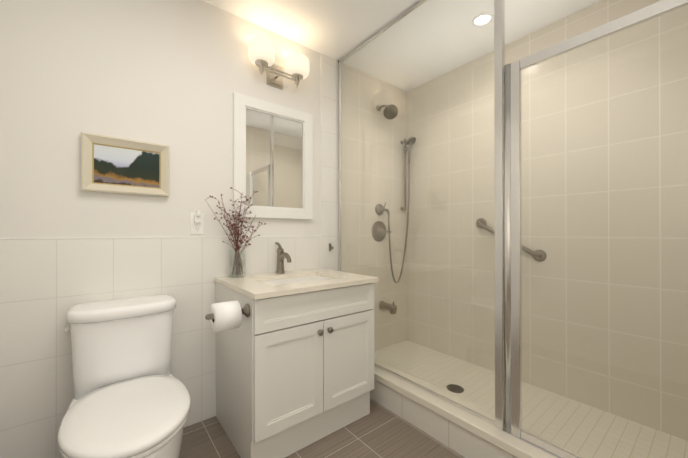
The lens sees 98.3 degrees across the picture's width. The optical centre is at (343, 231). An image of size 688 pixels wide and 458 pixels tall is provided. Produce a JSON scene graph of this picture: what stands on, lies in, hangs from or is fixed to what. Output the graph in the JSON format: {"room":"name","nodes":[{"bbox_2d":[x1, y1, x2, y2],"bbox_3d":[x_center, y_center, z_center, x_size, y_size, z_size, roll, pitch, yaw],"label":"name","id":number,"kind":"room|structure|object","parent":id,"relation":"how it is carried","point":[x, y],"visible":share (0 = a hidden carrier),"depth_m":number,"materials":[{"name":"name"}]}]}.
{"room":"bathroom","nodes":[
{"label":"bathroom","id":0,"kind":"room"},
{"bbox_2d":[0,0,320,237],"bbox_3d":[-0.464,-0.124,2.080,2.825,2.440,0.100,0,0,-39],"label":"wall","id":1,"kind":"structure","parent":0,"point":[174,75],"depth_m":1.52,"materials":[{"name":"white paint"}]},
{"bbox_2d":[81,132,169,196],"bbox_3d":[-1.086,-0.326,1.499,0.357,0.272,0.034,0,0,-39],"label":"picture frame","id":2,"kind":"object","parent":1,"relation":"attached to","point":[109,164],"visible":1,"depth_m":1.49,"materials":[{"name":"beige wood"}]},
{"bbox_2d":[0,236,320,457],"bbox_3d":[-0.815,0.561,1.728,1.640,1.066,0.010,0,0,-39],"label":"tile wainscot","id":3,"kind":"structure","parent":1,"relation":"attached to","point":[46,284],"depth_m":1.39,"materials":[{"name":"white tile"}]},
{"bbox_2d":[190,210,203,233],"bbox_3d":[-0.832,-0.052,1.693,0.070,0.137,0.045,0,0,-39],"label":"electrical outlet","id":4,"kind":"object","parent":1,"relation":"attached to","point":[197,222],"visible":1,"depth_m":1.70,"materials":[{"name":"white plastic"}]},
{"bbox_2d":[233,92,312,218],"bbox_3d":[-0.458,-0.471,2.003,0.564,0.763,0.028,0,0,-39],"label":"mirror","id":5,"kind":"object","parent":1,"relation":"attached to","point":[273,154],"visible":0.94,"depth_m":1.98,"materials":[{"name":"white mirror"}]},
{"bbox_2d":[248,37,308,88],"bbox_3d":[-0.418,-1.079,1.948,0.417,0.204,0.167,0,0,-39],"label":"sconce","id":6,"kind":"object","parent":1,"relation":"attached to","point":[261,53],"visible":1,"depth_m":1.95,"materials":[{"name":"white glass"}]},
{"bbox_2d":[321,53,337,270],"bbox_3d":[-0.113,-0.124,2.290,0.156,2.440,0.008,0,0,-39],"label":"wall tile strip","id":7,"kind":"object","parent":1,"relation":"attached to","point":[329,151],"visible":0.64,"depth_m":2.29,"materials":[{"name":"white tile"}]},
{"bbox_2d":[341,62,406,350],"bbox_3d":[0.272,-0.123,2.597,0.829,2.440,0.008,0,0,-39],"label":"shower wall tile","id":8,"kind":"structure","parent":1,"relation":"attached to","point":[384,291],"depth_m":2.60,"materials":[{"name":"beige tile"}]},
{"bbox_2d":[376,104,397,119],"bbox_3d":[0.353,-1.029,2.521,0.113,0.169,0.215,0,0,-39],"label":"shower head","id":9,"kind":"object","parent":8,"relation":"attached to","point":[388,109],"depth_m":2.48},
{"bbox_2d":[379,301,396,313],"bbox_3d":[0.387,0.649,2.578,0.076,0.106,0.160,0,0,-39],"label":"tub spout","id":10,"kind":"object","parent":8,"relation":"attached to","point":[386,306],"depth_m":2.55,"materials":[{"name":"silver metal"}]},
{"bbox_2d":[372,136,415,282],"bbox_3d":[0.458,-0.202,2.642,0.441,1.326,0.154,0,0,-39],"label":"shower","id":11,"kind":"object","parent":8,"relation":"attached to","point":[381,234],"depth_m":2.68,"materials":[{"name":"silver metal"}]},
{"bbox_2d":[179,398,464,457],"bbox_3d":[0.315,1.117,1.098,2.825,0.050,2.600,0,0,-39],"label":"floor","id":12,"kind":"structure","parent":0,"point":[379,431],"depth_m":1.54,"materials":[{"name":"tile"}]},
{"bbox_2d":[58,294,190,457],"bbox_3d":[-0.870,0.711,1.193,0.417,0.763,0.764,0,0,-39],"label":"toilet","id":13,"kind":"object","parent":12,"relation":"on","point":[131,397],"visible":1,"depth_m":1.23,"materials":[{"name":"white ceramic"}]},
{"bbox_2d":[214,268,378,457],"bbox_3d":[-0.281,0.682,1.750,0.749,0.824,0.621,0,0,-39],"label":"bathroom vanity","id":14,"kind":"object","parent":12,"relation":"on","point":[295,361],"visible":0.98,"depth_m":1.50,"materials":[{"name":"painted wood"},{"name":"nickel"}]},
{"bbox_2d":[205,300,249,332],"bbox_3d":[-0.511,0.369,1.305,0.182,0.120,0.120,0,0,-39],"label":"toilet paper holder","id":15,"kind":"object","parent":14,"relation":"attached to","point":[222,316],"visible":1,"depth_m":1.26,"materials":[{"name":"white paper"}]},
{"bbox_2d":[205,187,265,277],"bbox_3d":[-0.632,0.007,1.757,0.343,0.526,0.133,0,0,-39],"label":"vase","id":16,"kind":"object","parent":14,"relation":"on","point":[237,260],"visible":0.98,"depth_m":1.76,"materials":[{"name":"clear glass"}]},
{"bbox_2d":[275,242,291,273],"bbox_3d":[-0.392,0.170,1.914,0.062,0.200,0.198,0,0,-39],"label":"faucet","id":17,"kind":"object","parent":14,"relation":"on","point":[281,254],"visible":1,"depth_m":1.92,"materials":[{"name":"silver metal"}]},
{"bbox_2d":[370,358,585,457],"bbox_3d":[0.534,1.001,1.616,0.163,0.185,1.847,0,0,-39],"label":"shower curb","id":18,"kind":"object","parent":12,"relation":"on","point":[463,433],"visible":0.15,"depth_m":1.53,"materials":[{"name":"tile"}]},
{"bbox_2d":[338,0,687,457],"bbox_3d":[0.535,-0.219,1.621,0.040,2.255,1.846,0,0,-39],"label":"glass enclosure","id":19,"kind":"object","parent":18,"relation":"on","point":[507,164],"depth_m":1.33,"materials":[{"name":"clear glass"}]},
{"bbox_2d":[374,340,687,457],"bbox_3d":[0.882,1.065,1.893,0.747,0.060,1.847,0,0,-39],"label":"shower floor","id":20,"kind":"structure","parent":12,"relation":"on","point":[593,422],"depth_m":1.69,"materials":[{"name":"tile"}]},
{"bbox_2d":[447,384,463,392],"bbox_3d":[0.733,1.033,1.960,0.108,0.004,0.108,0,0,-39],"label":"drain cover","id":21,"kind":"object","parent":20,"relation":"on","point":[454,390],"depth_m":1.96,"materials":[{"name":"silver metal"}]},
{"bbox_2d":[203,0,600,91],"bbox_3d":[0.315,-1.373,1.107,2.825,0.050,2.600,0,0,-39],"label":"ceiling","id":22,"kind":"structure","parent":0,"point":[337,30],"depth_m":1.95,"materials":[{"name":"white paint"}]},
{"bbox_2d":[472,12,492,26],"bbox_3d":[0.879,-1.342,1.888,0.124,0.006,0.124,0,0,-39],"label":"recessed light","id":23,"kind":"object","parent":22,"relation":"in","point":[483,18],"depth_m":1.89,"materials":[{"name":"white"}]},
{"bbox_2d":[406,0,687,440],"bbox_3d":[1.381,-0.125,1.951,0.100,2.440,2.400,0,0,-39],"label":"wall","id":24,"kind":"structure","parent":0,"point":[593,16],"depth_m":1.81,"materials":[{"name":"tile"}]},
{"bbox_2d":[476,218,546,261],"bbox_3d":[1.151,0.048,2.107,0.064,0.303,0.472,0,0,-39],"label":"grab rail","id":25,"kind":"object","parent":24,"relation":"attached to","point":[542,253],"depth_m":1.99,"materials":[{"name":"silver metal"}]}
]}

